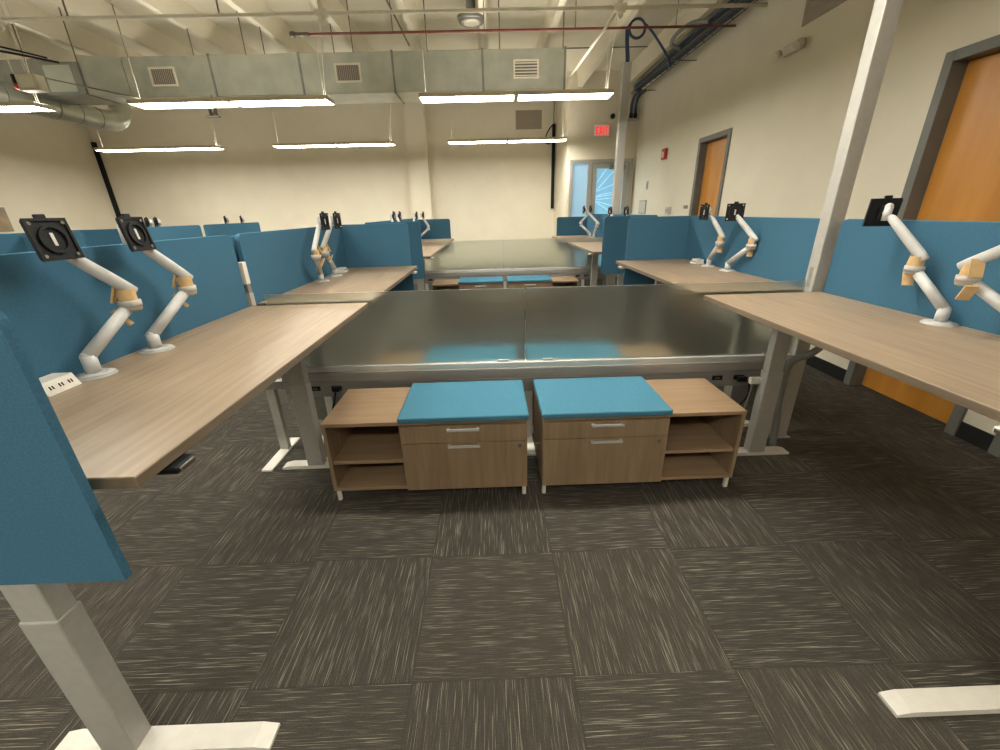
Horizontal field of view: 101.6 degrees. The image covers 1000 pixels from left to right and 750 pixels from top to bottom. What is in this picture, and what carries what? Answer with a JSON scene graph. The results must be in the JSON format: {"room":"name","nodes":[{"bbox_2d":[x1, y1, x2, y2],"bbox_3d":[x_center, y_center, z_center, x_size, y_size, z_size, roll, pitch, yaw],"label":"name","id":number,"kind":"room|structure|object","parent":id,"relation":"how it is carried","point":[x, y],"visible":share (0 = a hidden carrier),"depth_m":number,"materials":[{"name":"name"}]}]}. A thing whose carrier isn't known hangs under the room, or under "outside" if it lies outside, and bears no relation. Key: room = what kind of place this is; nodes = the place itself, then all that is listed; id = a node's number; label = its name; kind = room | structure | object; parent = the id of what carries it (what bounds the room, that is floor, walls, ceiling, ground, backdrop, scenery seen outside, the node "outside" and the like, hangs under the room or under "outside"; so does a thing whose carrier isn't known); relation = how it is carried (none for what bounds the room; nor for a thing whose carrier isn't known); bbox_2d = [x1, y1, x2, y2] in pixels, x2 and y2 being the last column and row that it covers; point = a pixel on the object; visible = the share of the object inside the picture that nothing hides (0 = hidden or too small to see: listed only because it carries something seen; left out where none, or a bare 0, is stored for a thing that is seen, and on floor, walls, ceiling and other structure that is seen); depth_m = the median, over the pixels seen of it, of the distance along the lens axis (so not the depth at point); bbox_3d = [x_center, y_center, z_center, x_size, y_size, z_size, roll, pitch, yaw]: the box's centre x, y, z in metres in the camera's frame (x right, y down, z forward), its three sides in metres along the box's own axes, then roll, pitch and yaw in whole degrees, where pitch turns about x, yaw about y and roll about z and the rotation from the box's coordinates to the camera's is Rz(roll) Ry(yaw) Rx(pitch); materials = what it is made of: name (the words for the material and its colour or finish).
{"room":"open-plan office","nodes":[
{"label":"open-plan office","id":0,"kind":"room"},
{"bbox_2d":[0,112,117,232],"bbox_3d":[-8.284,-1.243,2.419,0.120,3.500,13.800,-2,22,-1],"label":"wall","id":1,"kind":"structure","parent":0,"point":[49,167],"depth_m":7.59,"materials":[{"name":"paint"}]},
{"bbox_2d":[0,207,13,231],"bbox_3d":[-8.305,-2.517,6.617,0.023,0.380,0.620,-2,22,-1],"label":"board","id":2,"kind":"object","parent":1,"relation":"attached to","point":[5,224],"visible":1,"depth_m":6.83,"materials":[{"name":"wood"}]},
{"bbox_2d":[88,100,569,259],"bbox_3d":[-2.954,-3.999,8.948,10.870,3.500,0.120,-2,22,-1],"label":"wall","id":3,"kind":"structure","parent":0,"point":[487,191],"depth_m":8.70,"materials":[{"name":"paint"}]},
{"bbox_2d":[90,142,121,216],"bbox_3d":[-8.355,-4.041,8.699,0.070,1.620,0.060,-2,22,-1],"label":"conduit","id":4,"kind":"object","parent":3,"relation":"attached to","point":[94,144],"visible":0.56,"depth_m":8.65,"materials":[{"name":"black plastic"}]},
{"bbox_2d":[403,102,433,219],"bbox_3d":[-1.696,-3.975,8.807,0.398,3.500,0.220,-2,22,-1],"label":"column","id":5,"kind":"structure","parent":3,"relation":"attached to","point":[414,113],"depth_m":8.48,"materials":[{"name":"paint"}]},
{"bbox_2d":[516,110,541,129],"bbox_3d":[0.595,-5.285,8.447,0.540,0.340,0.020,-2,22,-1],"label":"air vent","id":6,"kind":"object","parent":3,"relation":"in","point":[525,119],"visible":1,"depth_m":8.44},
{"bbox_2d":[545,100,555,208],"bbox_3d":[1.054,-4.703,8.659,0.228,2.170,0.081,-2,22,-1],"label":"conduit","id":7,"kind":"object","parent":3,"relation":"attached to","point":[553,126],"visible":0.82,"depth_m":8.72,"materials":[{"name":"black plastic"}]},
{"bbox_2d":[0,0,724,108],"bbox_3d":[-2.880,-2.974,1.861,11.166,0.330,14.000,-2,22,-1],"label":"ceiling","id":8,"kind":"structure","parent":0,"point":[212,36],"depth_m":5.04,"materials":[{"name":"paint"}]},
{"bbox_2d":[0,40,19,89],"bbox_3d":[-4.855,-3.314,3.938,0.068,0.951,0.068,-2,22,-1],"label":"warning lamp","id":9,"kind":"object","parent":8,"relation":"hanging from","point":[12,76],"visible":0.62,"depth_m":4.05,"materials":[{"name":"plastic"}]},
{"bbox_2d":[0,2,48,92],"bbox_3d":[-4.709,-3.300,3.945,0.200,0.940,0.106,-2,22,-1],"label":"electrical box","id":10,"kind":"object","parent":8,"relation":"hanging from","point":[28,82],"visible":1,"depth_m":4.05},
{"bbox_2d":[0,46,58,63],"bbox_3d":[-5.722,-3.021,3.762,2.654,0.138,0.263,-6,22,-11],"label":"cable","id":11,"kind":"object","parent":10,"relation":"hanging from","point":[1,51],"visible":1,"depth_m":3.99,"materials":[{"name":"plastic"}]},
{"bbox_2d":[45,77,183,107],"bbox_3d":[-3.944,-2.892,4.184,1.302,0.292,0.012,-2,22,-1],"label":"pipe","id":12,"kind":"object","parent":10,"relation":"hanging from","point":[45,77],"visible":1,"depth_m":4.17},
{"bbox_2d":[0,93,56,112],"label":"pendant light","id":13,"kind":"object","parent":8,"relation":"hanging from","point":[21,106],"depth_m":4.22,"materials":[{"name":"white"}]},
{"bbox_2d":[94,111,224,151],"bbox_3d":[-5.798,-4.345,6.756,2.030,1.091,0.250,-2,22,-1],"label":"pendant light","id":14,"kind":"object","parent":8,"relation":"hanging from","point":[185,147],"visible":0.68,"depth_m":6.85,"materials":[{"name":"white"}]},
{"bbox_2d":[111,0,334,108],"bbox_3d":[-2.802,-3.350,4.083,2.030,1.091,0.250,-2,22,-1],"label":"pendant light","id":15,"kind":"object","parent":8,"relation":"hanging from","point":[286,100],"visible":0.93,"depth_m":4.20,"materials":[{"name":"white"}]},
{"bbox_2d":[0,46,566,107],"bbox_3d":[-3.002,-3.537,4.884,7.542,0.424,0.690,-2,22,-1],"label":"air duct","id":16,"kind":"object","parent":8,"relation":"hanging from","point":[391,76],"visible":0.9,"depth_m":4.73,"materials":[{"name":"metal"}]},
{"bbox_2d":[0,55,131,131],"bbox_3d":[-5.524,-3.578,4.749,0.268,0.994,2.731,-2,22,-1],"label":"spiral duct","id":17,"kind":"object","parent":16,"relation":"attached to","point":[116,118],"visible":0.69,"depth_m":5.27,"materials":[{"name":"metal"}]},
{"bbox_2d":[147,66,178,86],"bbox_3d":[-3.888,-3.445,4.710,0.300,0.190,0.013,-2,22,-1],"label":"grille","id":18,"kind":"object","parent":16,"relation":"attached to","point":[158,76],"depth_m":4.71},
{"bbox_2d":[206,95,220,117],"bbox_3d":[-3.307,-3.104,4.721,0.140,0.243,0.184,-2,22,-1],"label":"bracket","id":19,"kind":"object","parent":16,"relation":"attached to","point":[210,115],"visible":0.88,"depth_m":4.68,"materials":[{"name":"metal"}]},
{"bbox_2d":[334,62,361,82],"bbox_3d":[-1.764,-3.510,4.737,0.300,0.190,0.013,-2,22,-1],"label":"grille","id":20,"kind":"object","parent":16,"relation":"attached to","point":[344,72],"depth_m":4.74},
{"bbox_2d":[513,59,538,78],"bbox_3d":[0.305,-3.574,4.764,0.300,0.190,0.013,-2,22,-1],"label":"grille","id":21,"kind":"object","parent":16,"relation":"attached to","point":[522,68],"depth_m":4.76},
{"bbox_2d":[271,107,395,147],"bbox_3d":[-2.840,-4.436,6.794,2.030,1.091,0.250,-2,22,-1],"label":"pendant light","id":22,"kind":"object","parent":8,"relation":"hanging from","point":[356,143],"visible":0.85,"depth_m":6.88,"materials":[{"name":"white"}]},
{"bbox_2d":[0,0,767,77],"bbox_3d":[-2.357,-3.428,3.914,9.400,0.831,0.986,-2,22,-1],"label":"pipe","id":23,"kind":"object","parent":8,"relation":"hanging from","point":[620,7],"visible":1,"depth_m":3.55,"materials":[{"name":"metal"}]},
{"bbox_2d":[386,0,409,45],"bbox_3d":[-1.112,-3.738,4.045,0.029,0.437,1.161,1,22,7],"label":"conduit","id":24,"kind":"object","parent":8,"relation":"hanging from","point":[394,15],"visible":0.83,"depth_m":4.33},
{"bbox_2d":[457,0,483,27],"bbox_3d":[-0.319,-3.986,4.429,0.300,0.285,0.300,-2,22,-1],"label":"ceiling light","id":25,"kind":"object","parent":8,"relation":"in","point":[470,20],"visible":0.91,"depth_m":4.40,"materials":[{"name":"metal"}]},
{"bbox_2d":[448,85,567,143],"bbox_3d":[0.119,-4.527,6.831,2.030,1.091,0.250,-2,22,-1],"label":"pendant light","id":26,"kind":"object","parent":8,"relation":"hanging from","point":[527,139],"visible":0.94,"depth_m":6.92,"materials":[{"name":"white"}]},
{"bbox_2d":[289,0,735,37],"bbox_3d":[0.138,-3.644,3.931,4.400,0.565,0.052,-2,22,-1],"label":"pipe","id":27,"kind":"object","parent":8,"relation":"hanging from","point":[292,34],"visible":1,"depth_m":4.02,"materials":[{"name":"metal"}]},
{"bbox_2d":[418,0,617,102],"bbox_3d":[0.162,-3.441,4.121,2.030,1.091,0.250,-2,22,-1],"label":"pendant light","id":28,"kind":"object","parent":8,"relation":"hanging from","point":[560,94],"visible":0.98,"depth_m":4.23,"materials":[{"name":"white"}]},
{"bbox_2d":[625,17,671,67],"bbox_3d":[1.833,-4.008,4.971,0.671,0.552,0.083,-6,22,-11],"label":"cable coil","id":29,"kind":"object","parent":8,"relation":"hanging from","point":[628,33],"visible":0.88,"depth_m":4.90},
{"bbox_2d":[0,277,999,749],"bbox_3d":[-2.749,0.258,3.159,11.070,0.100,14.000,-2,22,-1],"label":"floor","id":30,"kind":"structure","parent":0,"point":[772,608],"depth_m":1.46,"materials":[{"name":"carpet"}]},
{"bbox_2d":[0,303,368,749],"bbox_3d":[-0.948,0.317,1.585,0.634,0.876,1.505,-2,22,-1],"label":"desk","id":31,"kind":"object","parent":30,"relation":"on","point":[133,425],"visible":0.9,"depth_m":1.05,"materials":[{"name":"laminate"}]},
{"bbox_2d":[39,372,81,396],"bbox_3d":[-1.217,0.026,1.106,0.068,0.034,0.092,-2,22,-1],"label":"power outlet","id":32,"kind":"object","parent":31,"relation":"on","point":[53,383],"visible":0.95,"depth_m":1.11,"materials":[{"name":"white plastic"}]},
{"bbox_2d":[19,214,142,381],"bbox_3d":[-1.202,-0.232,1.196,0.104,0.446,0.248,0,22,4],"label":"monitor arm","id":33,"kind":"object","parent":31,"relation":"on","point":[52,239],"visible":0.99,"depth_m":1.18,"materials":[{"name":"white metal"}]},
{"bbox_2d":[0,235,248,377],"bbox_3d":[-1.230,-0.136,1.388,0.142,0.577,1.495,-2,22,-1],"label":"screen","id":34,"kind":"object","parent":31,"relation":"attached to","point":[55,309],"visible":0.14,"depth_m":1.32,"materials":[{"name":"blue fabric"}]},
{"bbox_2d":[0,311,132,584],"bbox_3d":[-0.994,0.148,0.666,0.582,0.518,0.016,-2,22,-1],"label":"screen","id":35,"kind":"object","parent":34,"relation":"attached to","point":[54,528],"visible":1,"depth_m":0.69,"materials":[{"name":"fabric"}]},
{"bbox_2d":[115,214,196,354],"bbox_3d":[-1.210,-0.327,1.431,0.112,0.446,0.274,-2,22,-1],"label":"monitor arm","id":36,"kind":"object","parent":31,"relation":"on","point":[133,231],"visible":1,"depth_m":1.42,"materials":[{"name":"white metal"}]},
{"bbox_2d":[238,262,299,471],"bbox_3d":[-1.213,-0.042,2.205,0.230,1.095,0.350,-2,22,-1],"label":"support post","id":37,"kind":"object","parent":30,"relation":"on","point":[286,443],"visible":0.62,"depth_m":2.33,"materials":[{"name":"silver metal"}]},
{"bbox_2d":[230,236,239,261],"bbox_3d":[-1.427,-0.184,1.539,0.142,0.564,1.740,-2,22,-1],"label":"screen","id":38,"kind":"object","parent":37,"relation":"attached to","point":[232,237],"visible":0.02,"depth_m":2.12,"materials":[{"name":"blue fabric"}]},
{"bbox_2d":[257,266,417,442],"bbox_3d":[-0.984,-0.263,3.035,0.634,0.876,1.505,-2,22,-1],"label":"desk","id":39,"kind":"object","parent":30,"relation":"on","point":[357,279],"visible":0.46,"depth_m":2.80,"materials":[{"name":"brown laminate"}]},
{"bbox_2d":[235,225,347,305],"bbox_3d":[-1.267,-0.720,2.847,0.142,0.577,1.530,-2,22,-1],"label":"screen","id":40,"kind":"object","parent":39,"relation":"attached to","point":[277,261],"visible":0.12,"depth_m":2.47,"materials":[{"name":"blue fabric"}]},
{"bbox_2d":[342,223,413,290],"bbox_3d":[-1.067,-1.016,3.571,0.579,0.577,0.022,-2,22,-1],"label":"screen","id":41,"kind":"object","parent":40,"relation":"attached to","point":[388,244],"visible":0.59,"depth_m":3.52,"materials":[{"name":"fabric"}]},
{"bbox_2d":[311,211,329,282],"bbox_3d":[-1.226,-0.849,2.727,0.146,0.452,0.292,-2,22,-1],"label":"monitor arm","id":42,"kind":"object","parent":39,"relation":"on","point":[323,220],"visible":1,"depth_m":2.70,"materials":[{"name":"white metal"}]},
{"bbox_2d":[320,211,342,276],"bbox_3d":[-1.228,-0.936,2.944,0.142,0.452,0.226,-2,22,-1],"label":"monitor arm","id":43,"kind":"object","parent":39,"relation":"on","point":[335,220],"visible":0.96,"depth_m":2.91,"materials":[{"name":"white metal"}]},
{"bbox_2d":[320,380,528,499],"bbox_3d":[-0.339,0.328,2.079,0.938,0.459,0.431,-2,22,-1],"label":"credenza","id":44,"kind":"object","parent":30,"relation":"on","point":[470,434],"visible":1,"depth_m":1.93,"materials":[{"name":"laminate"}]},
{"bbox_2d":[333,426,402,464],"bbox_3d":[-0.625,0.342,2.097,0.329,0.018,0.371,-2,22,-1],"label":"shelf","id":45,"kind":"object","parent":44,"relation":"attached to","point":[374,444],"depth_m":2.03,"materials":[{"name":"laminate"}]},
{"bbox_2d":[397,380,528,423],"bbox_3d":[-0.169,0.122,2.003,0.588,0.027,0.411,-2,22,-1],"label":"seat cushion","id":46,"kind":"object","parent":44,"relation":"on","point":[502,400],"depth_m":1.94,"materials":[{"name":"fabric"}]},
{"bbox_2d":[417,245,444,290],"bbox_3d":[-1.038,-1.127,5.190,0.634,0.876,1.505,-2,22,-1],"label":"desk","id":47,"kind":"object","parent":30,"relation":"on","point":[429,252],"visible":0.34,"depth_m":5.26,"materials":[{"name":"brown laminate"}]},
{"bbox_2d":[422,238,453,241],"bbox_3d":[-1.075,-1.718,6.666,0.634,0.876,1.505,-2,22,-1],"label":"desk","id":48,"kind":"object","parent":30,"relation":"on","point":[450,239],"visible":0.1,"depth_m":6.84,"materials":[{"name":"brown laminate"}]},
{"bbox_2d":[418,219,450,238],"bbox_3d":[-1.158,-2.458,7.204,0.580,0.552,0.022,-2,22,-1],"label":"screen","id":49,"kind":"object","parent":48,"relation":"attached to","point":[439,228],"visible":0.49,"depth_m":7.15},
{"bbox_2d":[432,276,502,289],"bbox_3d":[-0.427,-1.079,5.591,0.938,0.459,0.431,-2,22,-1],"label":"credenza","id":50,"kind":"object","parent":30,"relation":"on","point":[493,282],"visible":0.48,"depth_m":5.36,"materials":[{"name":"fabric"}]},
{"bbox_2d":[458,276,502,283],"bbox_3d":[-0.257,-1.285,5.515,0.588,0.027,0.411,-2,22,-1],"label":"seat cushion","id":51,"kind":"object","parent":50,"relation":"on","point":[493,279],"depth_m":5.39,"materials":[{"name":"fabric"}]},
{"bbox_2d":[414,266,605,290],"bbox_3d":[0.124,-1.290,5.989,2.860,0.528,0.280,-2,22,-1],"label":"spine","id":52,"kind":"object","parent":30,"relation":"on","point":[583,274],"visible":0.26,"depth_m":5.89,"materials":[{"name":"metal"}]},
{"bbox_2d":[422,240,503,270],"bbox_3d":[-0.641,-1.696,5.803,1.380,0.400,0.016,-2,22,-1],"label":"glass screen","id":53,"kind":"object","parent":52,"relation":"on","point":[475,254],"visible":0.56,"depth_m":5.81,"materials":[{"name":"white"}]},
{"bbox_2d":[503,237,602,268],"bbox_3d":[0.788,-1.740,5.821,1.470,0.400,0.016,-2,22,-1],"label":"glass screen","id":54,"kind":"object","parent":52,"relation":"on","point":[550,252],"visible":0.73,"depth_m":5.82,"materials":[{"name":"white"}]},
{"bbox_2d":[281,353,793,455],"bbox_3d":[0.215,0.163,2.363,2.860,0.528,0.280,-2,22,0],"label":"spine","id":55,"kind":"object","parent":30,"relation":"on","point":[730,374],"visible":0.52,"depth_m":2.26,"materials":[{"name":"metal"}]},
{"bbox_2d":[264,288,524,366],"bbox_3d":[-0.541,-0.246,2.184,1.348,0.400,0.018,-2,22,0],"label":"glass screen","id":56,"kind":"object","parent":55,"relation":"on","point":[462,325],"visible":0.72,"depth_m":2.18,"materials":[{"name":"white"}]},
{"bbox_2d":[526,280,806,360],"bbox_3d":[0.869,-0.285,2.189,1.460,0.400,0.018,-2,22,0],"label":"glass screen","id":57,"kind":"object","parent":55,"relation":"on","point":[652,320],"visible":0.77,"depth_m":2.19,"materials":[{"name":"white"}]},
{"bbox_2d":[506,275,578,308],"bbox_3d":[0.569,-1.109,5.604,0.938,0.459,0.431,-2,22,-1],"label":"credenza","id":58,"kind":"object","parent":30,"relation":"on","point":[529,281],"visible":0.41,"depth_m":5.39,"materials":[{"name":"fabric"}]},
{"bbox_2d":[506,275,551,282],"bbox_3d":[0.389,-1.305,5.523,0.588,0.027,0.411,-2,22,-1],"label":"seat cushion","id":59,"kind":"object","parent":58,"relation":"on","point":[529,278],"depth_m":5.39,"materials":[{"name":"fabric"}]},
{"bbox_2d":[552,235,587,237],"bbox_3d":[1.238,-1.778,6.668,0.634,0.876,1.505,-2,22,-1],"label":"desk","id":60,"kind":"object","parent":30,"relation":"on","point":[567,236],"visible":0.12,"depth_m":6.89,"materials":[{"name":"wood"}]},
{"bbox_2d":[556,216,586,235],"bbox_3d":[1.276,-2.516,7.220,0.550,0.532,0.022,-2,22,-1],"label":"screen","id":61,"kind":"object","parent":60,"relation":"attached to","point":[566,226],"visible":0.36,"depth_m":7.17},
{"bbox_2d":[579,205,593,236],"bbox_3d":[1.427,-2.482,6.590,0.152,0.478,0.375,-8,23,-17],"label":"monitor arm","id":62,"kind":"object","parent":60,"relation":"on","point":[590,206],"visible":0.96,"depth_m":6.63,"materials":[{"name":"white metal"}]},
{"bbox_2d":[583,205,599,236],"bbox_3d":[1.435,-2.394,6.371,0.120,0.478,0.462,-11,24,-23],"label":"monitor arm","id":63,"kind":"object","parent":60,"relation":"on","point":[584,208],"visible":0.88,"depth_m":6.33,"materials":[{"name":"white metal"}]},
{"bbox_2d":[587,214,607,236],"bbox_3d":[1.498,-2.251,6.485,0.142,0.577,1.520,-2,22,-1],"label":"screen","id":64,"kind":"object","parent":60,"relation":"attached to","point":[591,223],"visible":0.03,"depth_m":6.49,"materials":[{"name":"blue fabric"}]},
{"bbox_2d":[568,241,623,285],"bbox_3d":[1.275,-1.187,5.192,0.634,0.876,1.505,-2,22,-1],"label":"desk","id":65,"kind":"object","parent":30,"relation":"on","point":[594,248],"visible":0.43,"depth_m":5.36,"materials":[{"name":"beige wood"}]},
{"bbox_2d":[600,215,657,273],"bbox_3d":[1.347,-1.356,4.265,0.555,0.577,0.022,-2,22,-1],"label":"screen","id":66,"kind":"object","parent":65,"relation":"attached to","point":[615,228],"visible":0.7,"depth_m":4.24,"materials":[{"name":"fabric"}]},
{"bbox_2d":[606,62,631,285],"bbox_3d":[1.590,-2.456,5.548,0.140,2.950,0.120,-2,22,-1],"label":"pole","id":67,"kind":"object","parent":30,"relation":"on","point":[626,66],"visible":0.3,"depth_m":5.28,"materials":[{"name":"silver metal"}]},
{"bbox_2d":[533,376,746,492],"bbox_3d":[0.657,0.298,2.092,0.938,0.459,0.431,-2,22,-1],"label":"credenza","id":68,"kind":"object","parent":30,"relation":"on","point":[632,429],"visible":1,"depth_m":1.94,"materials":[{"name":"laminate"}]},
{"bbox_2d":[533,376,672,418],"bbox_3d":[0.477,0.102,2.011,0.588,0.027,0.411,-2,22,-1],"label":"seat cushion","id":69,"kind":"object","parent":68,"relation":"on","point":[632,396],"depth_m":1.94,"materials":[{"name":"fabric"}]},
{"bbox_2d":[665,416,732,453],"bbox_3d":[0.943,0.294,2.117,0.329,0.018,0.371,-2,22,-1],"label":"shelf","id":70,"kind":"object","parent":68,"relation":"attached to","point":[686,434],"depth_m":2.04,"materials":[{"name":"laminate"}]},
{"bbox_2d":[616,259,773,426],"bbox_3d":[1.329,-0.323,3.034,0.634,0.876,1.505,-2,22,-1],"label":"desk","id":71,"kind":"object","parent":30,"relation":"on","point":[663,271],"visible":0.39,"depth_m":2.82,"materials":[{"name":"brown wood"}]},
{"bbox_2d":[623,216,690,284],"bbox_3d":[1.372,-1.079,3.574,0.540,0.577,0.022,-2,22,-1],"label":"screen","id":72,"kind":"object","parent":71,"relation":"attached to","point":[661,237],"visible":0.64,"depth_m":3.53,"materials":[{"name":"fabric"}]},
{"bbox_2d":[699,203,725,266],"bbox_3d":[1.556,-1.008,2.953,0.146,0.446,0.266,-2,22,-1],"label":"monitor arm","id":73,"kind":"object","parent":71,"relation":"on","point":[705,210],"visible":1,"depth_m":2.93,"materials":[{"name":"white metal"}]},
{"bbox_2d":[719,202,758,271],"bbox_3d":[1.569,-0.901,2.686,0.147,0.446,0.282,-2,22,-1],"label":"monitor arm","id":74,"kind":"object","parent":71,"relation":"on","point":[734,211],"visible":1,"depth_m":2.66,"materials":[{"name":"white metal"}]},
{"bbox_2d":[684,216,819,280],"bbox_3d":[1.589,-0.802,2.868,0.142,0.577,1.504,-2,22,-1],"label":"screen","id":75,"kind":"object","parent":71,"relation":"attached to","point":[783,252],"visible":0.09,"depth_m":2.54,"materials":[{"name":"blue fabric"}]},
{"bbox_2d":[768,0,903,439],"bbox_3d":[1.629,-1.257,1.820,0.116,3.500,0.096,-2,22,-1],"label":"pole","id":76,"kind":"object","parent":30,"relation":"on","point":[885,16],"visible":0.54,"depth_m":1.90,"materials":[{"name":"silver metal"}]},
{"bbox_2d":[703,292,999,717],"bbox_3d":[1.366,0.265,1.568,0.634,0.876,1.505,-2,22,-1],"label":"desk","id":77,"kind":"object","parent":30,"relation":"on","point":[960,365],"visible":0.99,"depth_m":1.34,"materials":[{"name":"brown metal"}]},
{"bbox_2d":[744,377,761,408],"bbox_3d":[1.366,0.205,2.241,0.075,0.422,0.038,-2,22,-1],"label":"cable box","id":78,"kind":"object","parent":77,"relation":"attached to","point":[752,380],"visible":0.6,"depth_m":2.16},
{"bbox_2d":[769,346,822,445],"bbox_3d":[1.612,0.021,2.184,0.205,0.836,0.077,-2,22,-1],"label":"cable sleeve","id":79,"kind":"object","parent":77,"relation":"hanging from","point":[788,365],"visible":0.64,"depth_m":2.21,"materials":[{"name":"plastic"}]},
{"bbox_2d":[862,195,958,327],"bbox_3d":[1.596,-0.454,1.568,0.107,0.446,0.418,-4,22,-7],"label":"monitor arm","id":80,"kind":"object","parent":77,"relation":"on","point":[884,211],"visible":1,"depth_m":1.57,"materials":[{"name":"white metal"}]},
{"bbox_2d":[823,219,999,334],"bbox_3d":[1.626,-0.205,1.378,0.142,0.577,1.495,-2,22,-1],"label":"screen","id":81,"kind":"object","parent":77,"relation":"attached to","point":[867,265],"visible":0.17,"depth_m":1.63,"materials":[{"name":"blue fabric"}]},
{"bbox_2d":[954,245,999,311],"bbox_3d":[1.589,-0.324,1.244,0.127,0.446,0.287,-6,22,-11],"label":"monitor arm","id":82,"kind":"object","parent":77,"relation":"on","point":[970,275],"visible":1,"depth_m":1.31,"materials":[{"name":"white metal"}]},
{"bbox_3d":[-4.314,-0.161,2.993,0.634,0.876,1.505,-2,22,-1],"label":"desk","id":83,"kind":"object","parent":30,"relation":"on","visible":0},
{"bbox_2d":[0,233,27,253],"bbox_3d":[-4.059,-0.638,2.821,0.142,0.577,1.500,-2,22,-1],"label":"screen","id":84,"kind":"object","parent":83,"relation":"attached to","point":[10,243],"visible":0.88,"depth_m":3.35,"materials":[{"name":"blue fabric"}]},
{"bbox_2d":[0,231,88,251],"bbox_3d":[-4.081,-0.928,3.546,1.110,0.577,0.022,-2,22,-1],"label":"screen","id":85,"kind":"object","parent":84,"relation":"attached to","point":[80,237],"visible":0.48,"depth_m":3.46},
{"bbox_3d":[-4.368,-1.024,5.148,0.634,0.876,1.505,-2,22,-1],"label":"desk","id":86,"kind":"object","parent":30,"relation":"on","visible":0},
{"bbox_2d":[147,225,202,240],"bbox_3d":[-4.112,-1.490,4.947,0.142,0.577,1.480,-2,22,-1],"label":"screen","id":87,"kind":"object","parent":86,"relation":"attached to","point":[187,231],"visible":0.09,"depth_m":5.08,"materials":[{"name":"blue fabric"}]},
{"bbox_2d":[71,229,122,246],"bbox_3d":[-4.203,-1.193,4.213,0.900,0.577,0.022,-2,22,-1],"label":"screen","id":88,"kind":"object","parent":87,"relation":"attached to","point":[98,237],"visible":0.06,"depth_m":4.12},
{"bbox_3d":[-4.405,-1.615,6.624,0.634,0.876,1.505,-2,22,-1],"label":"desk","id":89,"kind":"object","parent":30,"relation":"on","visible":0},
{"bbox_2d":[203,222,260,235],"bbox_3d":[-4.148,-2.064,6.380,0.142,0.577,1.430,-2,22,-1],"label":"screen","id":90,"kind":"object","parent":89,"relation":"attached to","point":[231,229],"visible":0.2,"depth_m":6.18,"materials":[{"name":"blue fabric"}]},
{"bbox_2d":[631,0,999,434],"bbox_3d":[2.710,-1.581,2.559,0.140,3.500,13.800,-2,22,-1],"label":"wall","id":91,"kind":"structure","parent":0,"point":[786,116],"depth_m":3.61,"materials":[{"name":"paint"}]},
{"bbox_2d":[554,70,642,235],"bbox_3d":[1.861,-3.865,8.304,1.270,3.500,1.400,-2,22,-1],"label":"wall","id":92,"kind":"structure","parent":91,"relation":"attached to","point":[581,115],"depth_m":7.37,"materials":[{"name":"paint"}]},
{"bbox_2d":[593,124,609,136],"bbox_3d":[1.828,-4.382,7.313,0.290,0.200,0.054,-2,22,-1],"label":"exit sign","id":93,"kind":"object","parent":92,"relation":"attached to","point":[600,130],"visible":1,"depth_m":7.29,"materials":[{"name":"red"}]},
{"bbox_2d":[568,158,633,276],"bbox_3d":[1.890,-2.955,7.861,1.160,2.140,0.100,-2,22,-1],"label":"door","id":94,"kind":"structure","parent":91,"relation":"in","point":[591,180],"depth_m":7.63,"materials":[{"name":"glass"}]},
{"bbox_2d":[627,89,646,120],"bbox_3d":[2.342,-4.621,6.989,0.180,0.369,0.501,-2,22,-1],"label":"conduit sleeves","id":95,"kind":"object","parent":91,"relation":"attached to","point":[632,117],"visible":0.88,"depth_m":7.11,"materials":[{"name":"black plastic"}]},
{"bbox_2d":[638,200,646,213],"bbox_3d":[2.530,-2.985,7.251,0.014,0.220,0.340,-2,22,-1],"label":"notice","id":96,"kind":"object","parent":91,"relation":"attached to","point":[642,204],"visible":1,"depth_m":7.22,"materials":[{"name":"white paper"}]},
{"bbox_2d":[630,0,757,93],"bbox_3d":[2.284,-3.861,4.601,0.511,0.162,4.504,-2,22,-1],"label":"cable tray","id":97,"kind":"object","parent":91,"relation":"attached to","point":[722,15],"visible":0.94,"depth_m":4.70,"materials":[{"name":"black metal"}]},
{"bbox_2d":[689,128,732,215],"bbox_3d":[2.657,-1.907,5.256,0.158,2.100,0.750,-2,22,-1],"label":"door","id":98,"kind":"structure","parent":91,"relation":"in","point":[713,150],"depth_m":5.12,"materials":[{"name":"orange wood"}]},
{"bbox_2d":[771,37,805,61],"bbox_3d":[2.533,-2.852,3.571,0.111,0.097,0.366,-2,22,-1],"label":"emergency light","id":99,"kind":"object","parent":91,"relation":"attached to","point":[798,44],"visible":1,"depth_m":3.56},
{"bbox_2d":[801,0,846,26],"bbox_3d":[2.577,-3.072,3.166,0.019,0.420,0.520,-2,22,-1],"label":"air vent","id":100,"kind":"object","parent":91,"relation":"in","point":[814,9],"visible":1,"depth_m":3.31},
{"bbox_2d":[806,356,994,450],"bbox_3d":[2.677,-0.002,3.191,0.008,0.100,13.800,-2,22,-1],"label":"baseboard","id":101,"kind":"structure","parent":91,"relation":"attached to","point":[975,436],"depth_m":2.38,"materials":[{"name":"black rubber"}]},
{"bbox_2d":[843,34,999,435],"bbox_3d":[2.728,-0.765,2.405,0.158,2.100,0.815,-2,22,-1],"label":"door","id":102,"kind":"structure","parent":91,"relation":"in","point":[954,174],"depth_m":2.42,"materials":[{"name":"orange wood"}]},
{"bbox_2d":[987,434,999,457],"bbox_3d":[2.752,-0.387,1.460,0.158,2.100,0.870,-2,22,-1],"label":"door","id":103,"kind":"structure","parent":91,"relation":"in","point":[994,449],"depth_m":2.21,"materials":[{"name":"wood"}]},
{"bbox_3d":[-1.321,-1.574,4.979,0.142,0.577,1.547,-2,22,-1],"label":"screen","id":104,"kind":"object","parent":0,"visible":0},
{"bbox_2d":[365,221,424,278],"bbox_3d":[-1.091,-1.289,4.253,0.564,0.577,0.022,-2,22,-1],"label":"screen","id":105,"kind":"object","parent":104,"relation":"attached to","point":[414,226],"visible":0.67,"depth_m":4.22,"materials":[{"name":"fabric"}]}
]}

